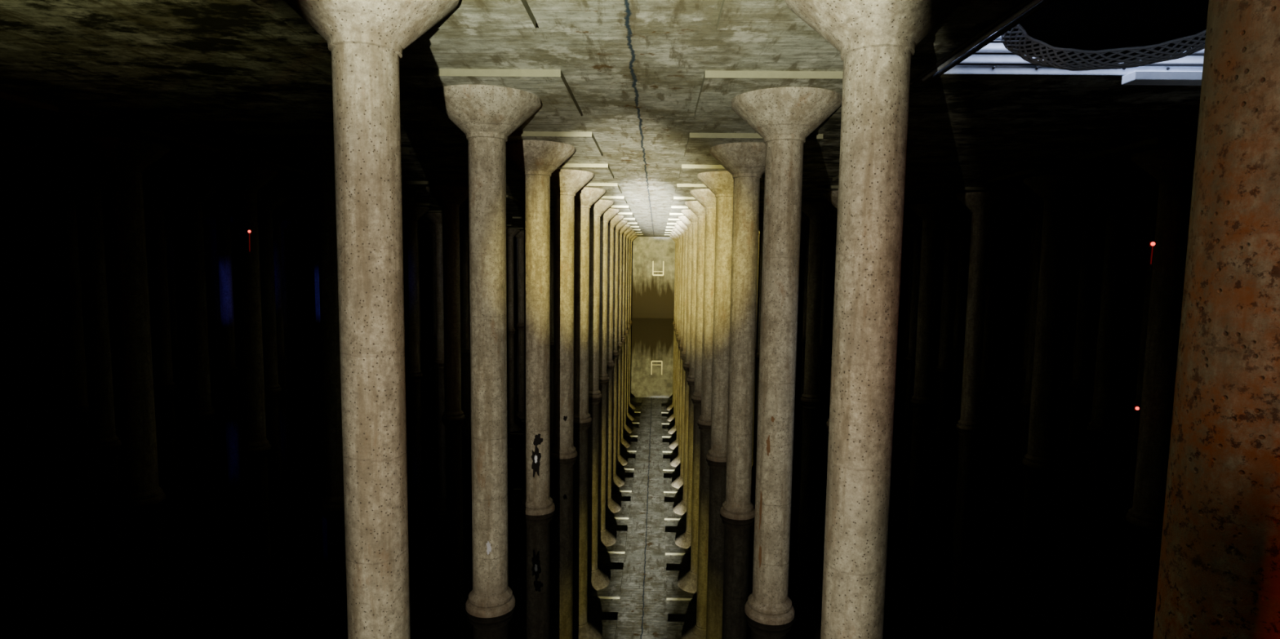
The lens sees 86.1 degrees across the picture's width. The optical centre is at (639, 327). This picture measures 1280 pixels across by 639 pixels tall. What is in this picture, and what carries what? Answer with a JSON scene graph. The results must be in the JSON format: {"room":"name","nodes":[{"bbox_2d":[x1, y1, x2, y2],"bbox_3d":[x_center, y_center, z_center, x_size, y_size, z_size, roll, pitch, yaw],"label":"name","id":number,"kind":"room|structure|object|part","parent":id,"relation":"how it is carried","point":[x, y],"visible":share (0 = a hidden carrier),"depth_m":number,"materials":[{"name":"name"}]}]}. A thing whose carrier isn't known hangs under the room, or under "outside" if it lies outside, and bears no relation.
{"room":"underground water cistern","nodes":[
{"label":"underground water cistern","id":0,"kind":"room"},
{"bbox_2d":[0,210,239,349],"bbox_3d":[-36.388,-1.934,31.513,0.300,8.510,71.270,1,5,1],"label":"wall","id":1,"kind":"structure","parent":0,"point":[14,317],"depth_m":39.85,"materials":[{"name":"concrete"}]},
{"bbox_2d":[0,312,1162,638],"bbox_3d":[3.696,2.519,30.925,80.000,0.001,71.270,1,5,1],"label":"water surface","id":2,"kind":"object","parent":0,"point":[983,543],"depth_m":14.50,"materials":[{"name":"black liquid"}]},
{"bbox_2d":[0,0,1201,242],"bbox_3d":[3.799,-5.405,30.176,80.000,0.300,71.270,1,5,1],"label":"ceiling","id":3,"kind":"structure","parent":0,"point":[197,71],"depth_m":9.94,"materials":[{"name":"concrete"}]},
{"bbox_2d":[0,0,1196,240],"bbox_3d":[2.631,-5.282,30.784,71.940,0.090,61.200,1,5,1],"label":"ceiling beams","id":4,"kind":"structure","parent":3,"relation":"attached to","point":[718,88],"depth_m":13.09,"materials":[{"name":"concrete"}]},
{"bbox_2d":[910,0,1204,85],"bbox_3d":[5.582,-3.599,6.328,4.250,1.560,5.350,1,5,1],"label":"access hatch","id":5,"kind":"object","parent":3,"relation":"attached to","point":[984,53],"visible":0.28,"depth_m":8.52,"materials":[{"name":"painted metal"}]},
{"bbox_2d":[1000,0,1208,71],"bbox_3d":[5.615,-3.520,6.786,3.827,1.629,3.273,1,5,1],"label":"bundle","id":6,"kind":"object","parent":5,"relation":"hanging from","point":[1080,35],"visible":0.68,"depth_m":6.97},
{"bbox_2d":[290,232,1098,324],"bbox_3d":[4.642,-4.673,66.178,80.600,8.510,0.300,1,5,1],"label":"wall","id":7,"kind":"structure","parent":0,"point":[652,296],"depth_m":66.02,"materials":[{"name":"concrete"}]},
{"bbox_2d":[652,261,664,275],"bbox_3d":[1.748,-5.645,65.848,1.120,1.424,0.320,1,5,1],"label":"ladder","id":8,"kind":"object","parent":7,"relation":"attached to","point":[653,271],"visible":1,"depth_m":65.74,"materials":[{"name":"metal"}]},
{"bbox_3d":[1.248,-5.686,65.863,0.120,1.357,0.307,1,5,1],"label":"rail","id":9,"kind":"part","parent":8,"relation":"part of","materials":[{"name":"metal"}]},
{"bbox_2d":[1127,241,1145,329],"bbox_3d":[43.880,-0.703,29.610,0.300,8.510,71.270,1,5,1],"label":"wall","id":10,"kind":"structure","parent":0,"point":[1139,249],"depth_m":61.53,"materials":[{"name":"concrete"}]},
{"bbox_3d":[3.691,2.843,30.955,80.000,0.150,71.270,1,5,1],"label":"floor","id":11,"kind":"structure","parent":0,"visible":0},
{"bbox_2d":[284,0,459,638],"bbox_3d":[-2.390,1.026,6.185,1.570,7.970,1.570,-3,6,-32],"label":"concrete column","id":12,"kind":"structure","parent":11,"relation":"on","point":[366,40],"depth_m":5.86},
{"bbox_2d":[430,84,541,617],"bbox_3d":[-2.285,0.633,10.365,1.570,7.970,1.570,3,6,24],"label":"concrete column","id":13,"kind":"structure","parent":11,"relation":"on","point":[487,114],"depth_m":10.08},
{"bbox_2d":[506,140,575,515],"bbox_3d":[-2.180,0.239,14.546,1.570,7.970,1.570,5,7,35],"label":"concrete column","id":14,"kind":"structure","parent":11,"relation":"on","point":[537,160],"depth_m":14.26,"materials":[{"name":"beige concrete"}]},
{"bbox_2d":[486,416,774,568],"bbox_3d":[-0.113,2.057,14.403,4.367,2.368,8.431,1,5,1],"label":"stains","id":15,"kind":"object","parent":14,"relation":"attached to","point":[535,456],"visible":1,"depth_m":14.48,"materials":[{"name":"black"}]},
{"bbox_2d":[550,168,593,459],"bbox_3d":[-2.075,-0.155,18.726,1.570,7.970,1.570,3,6,20],"label":"concrete column","id":16,"kind":"structure","parent":11,"relation":"on","point":[565,184],"depth_m":18.47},
{"bbox_2d":[573,186,605,423],"bbox_3d":[-1.970,-0.549,22.906,1.570,7.970,1.570,-1,6,-19],"label":"concrete column","id":17,"kind":"structure","parent":11,"relation":"on","point":[584,197],"depth_m":22.66,"materials":[{"name":"beige concrete"}]},
{"bbox_2d":[588,199,613,398],"bbox_3d":[-1.864,-0.943,27.086,1.570,7.970,1.570,-1,6,-18],"label":"concrete column","id":18,"kind":"structure","parent":11,"relation":"on","point":[598,207],"depth_m":26.83,"materials":[{"name":"beige concrete"}]},
{"bbox_2d":[599,208,619,380],"bbox_3d":[-1.759,-1.336,31.266,1.570,7.970,1.570,4,6,33],"label":"concrete column","id":19,"kind":"structure","parent":11,"relation":"on","point":[610,213],"depth_m":31.02,"materials":[{"name":"beige concrete"}]},
{"bbox_2d":[606,214,623,366],"bbox_3d":[-1.654,-1.730,35.447,1.570,7.970,1.570,5,7,38],"label":"concrete column","id":20,"kind":"structure","parent":11,"relation":"on","point":[615,220],"depth_m":35.20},
{"bbox_2d":[613,220,627,355],"bbox_3d":[-1.549,-2.124,39.627,1.570,7.970,1.570,5,7,40],"label":"concrete column","id":21,"kind":"structure","parent":11,"relation":"on","point":[621,223],"depth_m":39.38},
{"bbox_2d":[617,224,630,346],"bbox_3d":[-1.444,-2.518,43.807,1.570,7.970,1.570,0,6,-13],"label":"concrete column","id":22,"kind":"structure","parent":11,"relation":"on","point":[625,227],"depth_m":43.57,"materials":[{"name":"beige concrete"}]},
{"bbox_2d":[621,227,632,339],"bbox_3d":[-1.339,-2.912,47.987,1.570,7.970,1.570,2,6,13],"label":"concrete column","id":23,"kind":"structure","parent":11,"relation":"on","point":[625,233],"depth_m":47.77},
{"bbox_2d":[624,231,635,333],"bbox_3d":[-1.234,-3.305,52.167,1.570,7.970,1.570,1,5,6],"label":"concrete column","id":24,"kind":"structure","parent":11,"relation":"on","point":[631,233],"depth_m":51.94,"materials":[{"name":"beige concrete"}]},
{"bbox_2d":[626,233,636,328],"bbox_3d":[-1.129,-3.699,56.347,1.570,7.970,1.570,3,6,18],"label":"concrete column","id":25,"kind":"structure","parent":11,"relation":"on","point":[633,235],"depth_m":56.15,"materials":[{"name":"beige concrete"}]},
{"bbox_2d":[629,235,637,323],"bbox_3d":[-1.023,-4.093,60.528,1.570,7.970,1.570,-4,7,-40],"label":"concrete column","id":26,"kind":"structure","parent":11,"relation":"on","point":[635,236],"depth_m":60.31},
{"bbox_2d":[669,235,676,324],"bbox_3d":[3.315,-4.027,60.425,1.570,7.970,1.570,1,5,4],"label":"concrete column","id":27,"kind":"structure","parent":11,"relation":"on","point":[671,237],"depth_m":60.26,"materials":[{"name":"beige concrete"}]},
{"bbox_2d":[670,233,678,328],"bbox_3d":[3.210,-3.633,56.245,1.570,7.970,1.570,0,5,-9],"label":"concrete column","id":28,"kind":"structure","parent":11,"relation":"on","point":[671,234],"depth_m":56.05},
{"bbox_2d":[671,231,679,333],"bbox_3d":[3.105,-3.239,52.064,1.570,7.970,1.570,2,5,10],"label":"concrete column","id":29,"kind":"structure","parent":11,"relation":"on","point":[673,233],"depth_m":51.87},
{"bbox_2d":[672,228,682,340],"bbox_3d":[2.999,-2.845,47.884,1.570,7.970,1.570,-1,6,-14],"label":"concrete column","id":30,"kind":"structure","parent":11,"relation":"on","point":[675,230],"depth_m":47.70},
{"bbox_2d":[674,225,684,347],"bbox_3d":[2.894,-2.451,43.704,1.570,7.970,1.570,-3,7,-34],"label":"concrete column","id":31,"kind":"structure","parent":11,"relation":"on","point":[678,228],"depth_m":43.48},
{"bbox_2d":[675,221,688,356],"bbox_3d":[2.789,-2.058,39.524,1.570,7.970,1.570,1,5,6],"label":"concrete column","id":32,"kind":"structure","parent":11,"relation":"on","point":[680,224],"depth_m":39.31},
{"bbox_2d":[678,216,692,368],"bbox_3d":[2.684,-1.664,35.344,1.570,7.970,1.570,5,7,36],"label":"concrete column","id":33,"kind":"structure","parent":11,"relation":"on","point":[684,220],"depth_m":35.12,"materials":[{"name":"beige concrete"}]},
{"bbox_2d":[680,209,697,382],"bbox_3d":[2.579,-1.270,31.163,1.570,7.970,1.570,0,6,-11],"label":"concrete column","id":34,"kind":"structure","parent":11,"relation":"on","point":[688,214],"depth_m":30.93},
{"bbox_2d":[684,200,705,400],"bbox_3d":[2.474,-0.876,26.983,1.570,7.970,1.570,5,7,40],"label":"concrete column","id":35,"kind":"structure","parent":11,"relation":"on","point":[695,206],"depth_m":26.74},
{"bbox_2d":[689,188,715,426],"bbox_3d":[2.369,-0.482,22.803,1.570,7.970,1.570,2,5,8],"label":"concrete column","id":36,"kind":"structure","parent":11,"relation":"on","point":[707,198],"depth_m":22.55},
{"bbox_2d":[697,170,733,462],"bbox_3d":[2.264,-0.088,18.623,1.570,7.970,1.570,2,6,17],"label":"concrete column","id":37,"kind":"structure","parent":11,"relation":"on","point":[721,184],"depth_m":18.36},
{"bbox_2d":[709,142,765,519],"bbox_3d":[2.158,0.305,14.443,1.570,7.970,1.570,3,6,22],"label":"concrete column","id":38,"kind":"structure","parent":11,"relation":"on","point":[745,161],"depth_m":14.19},
{"bbox_2d":[731,86,842,625],"bbox_3d":[2.053,0.699,10.263,1.570,7.970,1.570,5,7,40],"label":"concrete column","id":39,"kind":"structure","parent":11,"relation":"on","point":[784,117],"depth_m":9.97,"materials":[{"name":"beige concrete"}]},
{"bbox_2d":[784,0,965,638],"bbox_3d":[1.948,1.093,6.082,1.570,7.970,1.570,1,5,5],"label":"concrete column","id":40,"kind":"structure","parent":11,"relation":"on","point":[876,41],"depth_m":5.75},
{"bbox_2d":[1152,0,1279,638],"bbox_3d":[1.847,1.471,2.071,1.570,7.970,1.570,1,5,-1],"label":"concrete column","id":41,"kind":"structure","parent":11,"relation":"on","point":[1219,572],"depth_m":1.86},
{"bbox_3d":[2.579,-1.270,31.163,71.010,7.970,60.370,1,5,1],"label":"field","id":42,"kind":"object","parent":11,"relation":"on","visible":0},
{"bbox_2d":[248,229,252,251],"bbox_3d":[-9.745,-2.162,17.133,0.091,0.546,0.091,1,5,1],"label":"lamp","id":43,"kind":"object","parent":42,"relation":"attached to","point":[250,231],"visible":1,"depth_m":17.12,"materials":[{"name":"red"}]},
{"bbox_3d":[-9.751,-2.121,17.126,0.033,0.466,0.024,1,5,1],"label":"cord","id":44,"kind":"part","parent":43,"relation":"part of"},
{"bbox_2d":[1133,405,1139,410],"bbox_3d":[10.130,1.654,13.978,0.091,0.091,0.091,1,5,1],"label":"lamp","id":45,"kind":"object","parent":42,"relation":"attached to","point":[1135,407],"visible":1,"depth_m":13.98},
{"bbox_2d":[1147,241,1155,264],"bbox_3d":[10.211,-1.487,13.681,0.104,0.452,0.104,1,5,1],"label":"lamp","id":46,"kind":"object","parent":42,"relation":"attached to","point":[1152,244],"visible":1,"depth_m":13.67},
{"bbox_3d":[10.205,-1.440,13.674,0.033,0.361,0.024,1,5,1],"label":"cord","id":47,"kind":"part","parent":46,"relation":"part of","materials":[{"name":"red"}]}
]}

